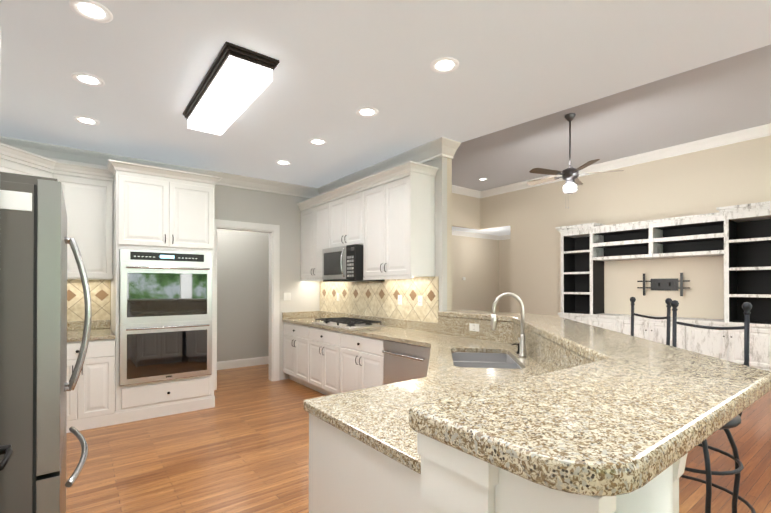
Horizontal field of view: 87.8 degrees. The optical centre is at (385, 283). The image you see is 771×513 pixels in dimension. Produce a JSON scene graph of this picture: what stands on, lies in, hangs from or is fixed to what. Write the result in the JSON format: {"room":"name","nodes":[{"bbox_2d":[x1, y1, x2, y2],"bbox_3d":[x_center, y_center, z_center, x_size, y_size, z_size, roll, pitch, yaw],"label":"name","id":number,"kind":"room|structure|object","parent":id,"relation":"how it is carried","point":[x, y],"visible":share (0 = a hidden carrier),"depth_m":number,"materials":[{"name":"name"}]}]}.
{"room":"kitchen","nodes":[
{"label":"kitchen","id":0,"kind":"room"},
{"bbox_2d":[4,159,319,379],"bbox_3d":[-2.759,-0.027,5.209,4.220,2.950,0.120,0,0,-37],"label":"wall","id":1,"kind":"structure","parent":0,"point":[283,211],"depth_m":6.05,"materials":[{"name":"white paint"}]},
{"bbox_2d":[0,143,55,178],"bbox_3d":[-3.461,-0.655,3.819,0.427,1.188,0.427,0,0,-37],"label":"upper cabinet","id":2,"kind":"object","parent":1,"relation":"attached to","point":[23,162],"depth_m":3.82,"materials":[{"name":"white wood"}]},
{"bbox_2d":[56,161,112,278],"bbox_3d":[-3.336,-0.646,4.430,0.518,1.200,0.418,0,0,-37],"label":"upper cabinet","id":3,"kind":"object","parent":1,"relation":"attached to","point":[88,194],"depth_m":4.29,"materials":[{"name":"white wood"}]},
{"bbox_2d":[67,279,110,321],"bbox_3d":[-3.776,0.191,4.345,1.314,0.473,0.012,0,0,-37],"label":"tile backsplash","id":4,"kind":"structure","parent":1,"relation":"attached to","point":[100,292],"depth_m":4.63,"materials":[{"name":"beige tile"}]},
{"bbox_2d":[0,136,315,197],"bbox_3d":[-2.577,-1.427,5.199,3.948,0.150,0.126,0,0,-37],"label":"crown molding","id":5,"kind":"structure","parent":1,"relation":"attached to","point":[51,151],"depth_m":4.83,"materials":[{"name":"white wood"}]},
{"bbox_2d":[214,219,279,389],"bbox_3d":[-2.027,0.288,5.756,1.000,2.325,0.140,0,0,-37],"label":"trim","id":6,"kind":"structure","parent":1,"relation":"attached to","point":[273,231],"depth_m":5.95,"materials":[{"name":"white wood"}]},
{"bbox_2d":[284,293,290,299],"bbox_3d":[-1.492,0.197,6.094,0.118,0.116,0.008,0,0,-37],"label":"double light switch","id":7,"kind":"object","parent":1,"relation":"attached to","point":[287,296],"visible":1,"depth_m":6.09,"materials":[{"name":"white plastic"}]},
{"bbox_2d":[217,193,482,361],"bbox_3d":[-0.697,-0.510,8.474,8.420,3.950,0.140,0,0,-37],"label":"wall","id":8,"kind":"structure","parent":0,"point":[242,294],"depth_m":7.04,"materials":[{"name":"grey paint"}]},
{"bbox_2d":[217,356,268,369],"bbox_3d":[-2.874,1.385,6.701,2.578,0.140,0.016,0,0,-37],"label":"baseboard","id":9,"kind":"structure","parent":8,"relation":"attached to","point":[237,363],"depth_m":6.97,"materials":[{"name":"white wood"}]},
{"bbox_2d":[452,185,480,197],"bbox_3d":[0.403,-2.404,9.178,5.310,0.156,0.131,0,0,-37],"label":"crown molding","id":10,"kind":"structure","parent":8,"relation":"attached to","point":[455,189],"depth_m":10.47,"materials":[{"name":"white wood"}]},
{"bbox_2d":[0,0,770,187],"bbox_3d":[-0.121,-1.567,2.406,4.998,0.100,10.450,0,0,-37],"label":"ceiling","id":11,"kind":"structure","parent":0,"point":[149,63],"depth_m":2.79,"materials":[{"name":"white paint"}]},
{"bbox_2d":[73,116,99,124],"bbox_3d":[-2.768,-1.506,3.712,0.196,0.007,0.196,0,0,-37],"label":"recessed light","id":12,"kind":"object","parent":11,"relation":"in","point":[86,120],"visible":0.98,"depth_m":3.71,"materials":[{"name":"white"}]},
{"bbox_2d":[72,72,104,86],"bbox_3d":[-2.203,-1.510,2.973,0.196,0.007,0.196,0,0,-37],"label":"recessed light","id":13,"kind":"object","parent":11,"relation":"in","point":[88,79],"visible":1,"depth_m":2.97,"materials":[{"name":"white"}]},
{"bbox_2d":[69,0,112,22],"bbox_3d":[-1.632,-1.513,2.227,0.196,0.007,0.196,0,0,-37],"label":"recessed light","id":14,"kind":"object","parent":11,"relation":"in","point":[92,10],"visible":1,"depth_m":2.23,"materials":[{"name":"white"}]},
{"bbox_2d":[183,42,278,134],"bbox_3d":[-1.260,-1.445,3.140,0.350,0.135,1.320,0,0,-37],"label":"flush-mount ceiling light","id":15,"kind":"object","parent":11,"relation":"attached to","point":[237,80],"visible":1,"depth_m":2.86,"materials":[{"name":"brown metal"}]},
{"bbox_2d":[275,160,290,164],"bbox_3d":[-1.271,-1.499,4.982,0.196,0.007,0.196,0,0,-37],"label":"recessed light","id":16,"kind":"object","parent":11,"relation":"in","point":[282,162],"visible":1,"depth_m":4.97,"materials":[{"name":"white"}]},
{"bbox_2d":[308,138,326,144],"bbox_3d":[-0.719,-1.503,4.259,0.196,0.007,0.196,0,0,-37],"label":"recessed light","id":17,"kind":"object","parent":11,"relation":"in","point":[315,141],"visible":1,"depth_m":4.25,"materials":[{"name":"white"}]},
{"bbox_2d":[356,107,377,116],"bbox_3d":[-0.160,-1.507,3.528,0.196,0.007,0.196,0,0,-37],"label":"recessed light","id":18,"kind":"object","parent":11,"relation":"in","point":[367,111],"visible":1,"depth_m":3.52,"materials":[{"name":"white"}]},
{"bbox_2d":[431,57,458,72],"bbox_3d":[0.411,-1.510,2.781,0.196,0.007,0.196,0,0,-37],"label":"recessed light","id":19,"kind":"object","parent":11,"relation":"in","point":[445,65],"visible":1,"depth_m":2.77,"materials":[{"name":"white"}]},
{"bbox_2d":[322,157,451,317],"bbox_3d":[-0.571,-0.523,5.946,0.150,3.950,4.070,0,0,-37],"label":"wall","id":20,"kind":"structure","parent":0,"point":[443,224],"depth_m":4.33,"materials":[{"name":"white paint"}]},
{"bbox_2d":[301,193,328,280],"bbox_3d":[-0.908,-0.653,5.974,0.348,1.170,0.912,0,0,-37],"label":"upper cabinet","id":21,"kind":"object","parent":20,"relation":"attached to","point":[314,221],"depth_m":5.86,"materials":[{"name":"white wood"}]},
{"bbox_2d":[329,181,360,247],"bbox_3d":[-0.382,-0.856,5.288,0.348,0.771,0.819,0,0,-37],"label":"upper cabinet","id":22,"kind":"object","parent":20,"relation":"attached to","point":[344,213],"depth_m":5.16,"materials":[{"name":"white wood"}]},
{"bbox_2d":[322,244,384,281],"bbox_3d":[-0.456,-0.247,5.229,0.496,0.440,0.813,0,0,-37],"label":"microwave","id":23,"kind":"object","parent":22,"relation":"attached to","point":[342,264],"visible":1,"depth_m":4.99,"materials":[{"name":"silver metal"}]},
{"bbox_2d":[320,276,438,322],"bbox_3d":[-0.241,0.181,5.375,0.011,0.503,2.667,0,0,-37],"label":"tile backsplash","id":24,"kind":"structure","parent":20,"relation":"attached to","point":[375,298],"depth_m":5.04,"materials":[{"name":"beige tile"}]},
{"bbox_2d":[398,295,401,304],"bbox_3d":[0.172,0.196,4.818,0.008,0.116,0.072,0,0,-37],"label":"outlet","id":25,"kind":"object","parent":24,"relation":"attached to","point":[399,299],"visible":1,"depth_m":4.81,"materials":[{"name":"white plastic"}]},
{"bbox_2d":[418,295,422,305],"bbox_3d":[0.391,0.194,4.532,0.008,0.116,0.072,0,0,-37],"label":"outlet","id":26,"kind":"object","parent":24,"relation":"attached to","point":[420,300],"visible":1,"depth_m":4.52,"materials":[{"name":"white plastic"}]},
{"bbox_2d":[316,137,455,195],"bbox_3d":[-0.182,-1.427,5.224,0.138,0.150,2.697,0,0,-37],"label":"crown molding","id":27,"kind":"structure","parent":20,"relation":"attached to","point":[445,147],"depth_m":4.61,"materials":[{"name":"white wood"}]},
{"bbox_2d":[361,161,436,276],"bbox_3d":[0.132,-0.660,4.612,0.350,1.170,0.878,0,0,-37],"label":"upper cabinet","id":28,"kind":"object","parent":20,"relation":"attached to","point":[390,226],"depth_m":4.34,"materials":[{"name":"white wood"}]},
{"bbox_2d":[66,364,770,512],"bbox_3d":[2.107,1.496,4.943,12.000,0.100,12.200,0,0,-37],"label":"floor","id":29,"kind":"structure","parent":0,"point":[242,446],"depth_m":3.27,"materials":[{"name":"brown wood"}]},
{"bbox_2d":[0,172,91,512],"bbox_3d":[-1.704,0.536,1.473,1.004,1.785,0.913,0,0,-37],"label":"refrigerator","id":30,"kind":"object","parent":29,"relation":"on","point":[35,385],"visible":1,"depth_m":1.32,"materials":[{"name":"grey metal"}]},
{"bbox_2d":[66,339,114,432],"bbox_3d":[-3.521,1.004,4.008,1.314,0.875,0.852,0,0,-37],"label":"base cabinet","id":31,"kind":"object","parent":29,"relation":"on","point":[91,400],"visible":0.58,"depth_m":3.99,"materials":[{"name":"white wood"}]},
{"bbox_2d":[67,320,114,341],"bbox_3d":[-3.526,0.496,4.017,1.314,0.138,0.831,0,0,-37],"label":"countertop","id":32,"kind":"structure","parent":31,"relation":"on","point":[101,330],"depth_m":4.45,"materials":[{"name":"stone"}]},
{"bbox_2d":[107,159,221,424],"bbox_3d":[-2.610,0.100,4.699,1.092,2.690,0.866,0,0,-37],"label":"tall cabinet","id":33,"kind":"object","parent":29,"relation":"on","point":[159,209],"visible":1,"depth_m":4.36,"materials":[{"name":"white wood"}]},
{"bbox_2d":[119,249,211,385],"bbox_3d":[-2.565,0.352,4.640,0.896,1.409,0.817,0,0,-37],"label":"double wall oven","id":34,"kind":"object","parent":33,"relation":"in","point":[165,315],"visible":1,"depth_m":4.33,"materials":[{"name":"silver metal"}]},
{"bbox_2d":[283,322,383,394],"bbox_3d":[-0.546,1.010,5.235,0.662,0.875,2.514,0,0,-37],"label":"base cabinet","id":35,"kind":"object","parent":29,"relation":"on","point":[326,361],"visible":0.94,"depth_m":4.91,"materials":[{"name":"white wood"}]},
{"bbox_2d":[345,433,424,512],"bbox_3d":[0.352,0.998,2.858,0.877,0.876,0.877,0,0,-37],"label":"base cabinet","id":36,"kind":"object","parent":29,"relation":"on","point":[348,473],"depth_m":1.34,"materials":[{"name":"white wood"}]},
{"bbox_2d":[282,311,548,473],"bbox_3d":[-0.421,0.494,3.725,2.297,0.138,5.065,0,0,-37],"label":"countertop","id":37,"kind":"structure","parent":36,"relation":"on","point":[376,418],"depth_m":2.03,"materials":[{"name":"beige stone"}]},
{"bbox_2d":[312,317,384,328],"bbox_3d":[-0.497,0.502,5.194,0.530,0.058,0.930,0,0,-37],"label":"gas cooktop","id":38,"kind":"object","parent":37,"relation":"in","point":[348,323],"visible":1,"depth_m":5.04,"materials":[{"name":"silver metal"}]},
{"bbox_2d":[452,352,521,368],"bbox_3d":[0.700,0.667,2.853,0.460,0.215,0.800,0,0,8],"label":"double-bowl sink","id":39,"kind":"object","parent":37,"relation":"in","point":[483,360],"visible":0.06,"depth_m":3.21,"materials":[{"name":"grey metal"}]},
{"bbox_2d":[491,292,526,356],"bbox_3d":[0.896,0.291,2.873,0.227,0.458,0.188,0,0,-37],"label":"gooseneck faucet","id":40,"kind":"object","parent":37,"relation":"on","point":[522,341],"visible":1,"depth_m":2.84,"materials":[{"name":"silver metal"}]},
{"bbox_2d":[511,343,519,353],"bbox_3d":[0.981,0.483,2.987,0.063,0.075,0.063,0,0,-37],"label":"soap dispenser","id":41,"kind":"object","parent":37,"relation":"on","point":[518,352],"visible":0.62,"depth_m":2.98,"materials":[{"name":"silver metal"}]},
{"bbox_2d":[382,340,429,384],"bbox_3d":[0.393,1.005,3.938,0.629,0.872,0.681,0,0,-37],"label":"dishwasher","id":42,"kind":"object","parent":29,"relation":"on","point":[404,362],"visible":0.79,"depth_m":3.79,"materials":[{"name":"silver metal"}]},
{"bbox_2d":[417,316,687,512],"bbox_3d":[0.832,0.884,2.432,1.052,1.098,3.767,0,0,8],"label":"bar","id":43,"kind":"object","parent":29,"relation":"on","point":[453,480],"visible":0.23,"depth_m":0.75,"materials":[{"name":"white wood"}]},
{"bbox_2d":[438,316,591,371],"bbox_3d":[0.393,0.446,2.622,2.249,0.220,2.363,0,0,-37],"label":"backsplash","id":44,"kind":"structure","parent":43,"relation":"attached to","point":[547,355],"depth_m":3.31,"materials":[{"name":"beige stone"}]},
{"bbox_2d":[469,323,478,331],"bbox_3d":[0.850,0.421,3.837,0.008,0.072,0.116,0,0,-37],"label":"outlet","id":45,"kind":"object","parent":44,"relation":"attached to","point":[473,327],"visible":1,"depth_m":3.84,"materials":[{"name":"white plastic"}]},
{"bbox_2d":[409,310,770,495],"bbox_3d":[0.853,0.309,2.522,1.103,0.050,3.958,0,0,9],"label":"bar","id":46,"kind":"object","parent":43,"relation":"on","point":[621,414],"visible":1,"depth_m":0.88,"materials":[{"name":"beige stone"}]},
{"bbox_2d":[630,297,671,344],"bbox_3d":[1.729,0.771,2.939,0.600,1.338,0.575,0,0,-37],"label":"bar stool","id":47,"kind":"object","parent":29,"relation":"on","point":[667,302],"visible":0.23,"depth_m":2.86,"materials":[{"name":"grey metal"}]},
{"bbox_2d":[555,201,770,371],"bbox_3d":[4.932,0.124,7.336,0.606,2.670,3.550,0,0,-37],"label":"entertainment center","id":48,"kind":"object","parent":29,"relation":"on","point":[738,237],"visible":0.71,"depth_m":6.81,"materials":[{"name":"white wood"}]},
{"bbox_2d":[670,300,755,512],"bbox_3d":[1.621,0.767,2.146,0.563,1.338,0.538,0,0,-37],"label":"bar stool","id":49,"kind":"object","parent":29,"relation":"on","point":[736,420],"visible":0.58,"depth_m":2.08,"materials":[{"name":"grey metal"}]},
{"bbox_2d":[452,235,499,311],"bbox_3d":[2.304,0.001,11.634,3.270,2.960,0.120,0,0,-37],"label":"wall","id":50,"kind":"structure","parent":0,"point":[482,265],"depth_m":11.83,"materials":[{"name":"beige paint"}]},
{"bbox_2d":[452,230,499,239],"bbox_3d":[2.373,-1.417,11.551,3.028,0.125,0.105,0,0,-37],"label":"crown molding","id":51,"kind":"structure","parent":50,"relation":"attached to","point":[477,235],"depth_m":11.75,"materials":[{"name":"white wood"}]},
{"bbox_2d":[452,226,509,235],"bbox_3d":[2.845,-1.523,10.935,3.270,0.080,1.900,0,0,-37],"label":"ceiling","id":52,"kind":"structure","parent":0,"point":[504,230],"depth_m":11.21,"materials":[{"name":"white paint"}]},
{"bbox_2d":[500,239,510,311],"bbox_3d":[4.136,0.002,11.832,0.120,2.960,1.770,0,0,-37],"label":"wall","id":53,"kind":"structure","parent":0,"point":[505,274],"depth_m":12.32,"materials":[{"name":"beige paint"}]},
{"bbox_2d":[500,234,509,239],"bbox_3d":[4.039,-1.416,11.778,0.105,0.125,1.530,0,0,-37],"label":"crown molding","id":54,"kind":"structure","parent":53,"relation":"attached to","point":[503,237],"depth_m":12.28,"materials":[{"name":"white wood"}]},
{"bbox_2d":[452,45,770,190],"bbox_3d":[3.572,-2.552,5.246,5.570,0.100,10.470,0,0,-37],"label":"ceiling","id":55,"kind":"structure","parent":0,"point":[727,95],"depth_m":6.30,"materials":[{"name":"grey paint"}]},
{"bbox_2d":[527,113,623,208],"bbox_3d":[2.706,-1.808,5.989,1.353,1.379,1.292,0,0,-37],"label":"ceiling fan","id":56,"kind":"object","parent":55,"relation":"hanging from","point":[570,174],"visible":1,"depth_m":5.88,"materials":[{"name":"brown wood"}]},
{"bbox_2d":[480,135,770,319],"bbox_3d":[5.773,-0.519,6.843,0.120,3.950,10.350,0,0,-37],"label":"wall","id":57,"kind":"structure","parent":0,"point":[707,181],"depth_m":7.84,"materials":[{"name":"beige paint"}]},
{"bbox_2d":[480,123,770,197],"bbox_3d":[5.673,-2.416,6.775,0.131,0.156,10.349,0,0,-37],"label":"crown molding","id":58,"kind":"structure","parent":57,"relation":"attached to","point":[756,132],"depth_m":7.47,"materials":[{"name":"white wood"}]},
{"bbox_2d":[637,273,689,295],"bbox_3d":[5.159,0.019,7.447,0.115,0.420,0.840,0,0,-37],"label":"wall mount bracket","id":59,"kind":"object","parent":57,"relation":"attached to","point":[664,284],"visible":1,"depth_m":7.41,"materials":[{"name":"black metal"}]},
{"bbox_3d":[0.243,-0.058,-0.761,0.120,2.950,4.988,0,0,-37],"label":"wall","id":60,"kind":"structure","parent":0,"visible":0},
{"bbox_2d":[0,444,12,470],"bbox_3d":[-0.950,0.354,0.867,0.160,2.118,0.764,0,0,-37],"label":"door handle","id":61,"kind":"object","parent":60,"relation":"in","point":[7,450],"depth_m":1.11,"materials":[{"name":"black metal"}]}
]}

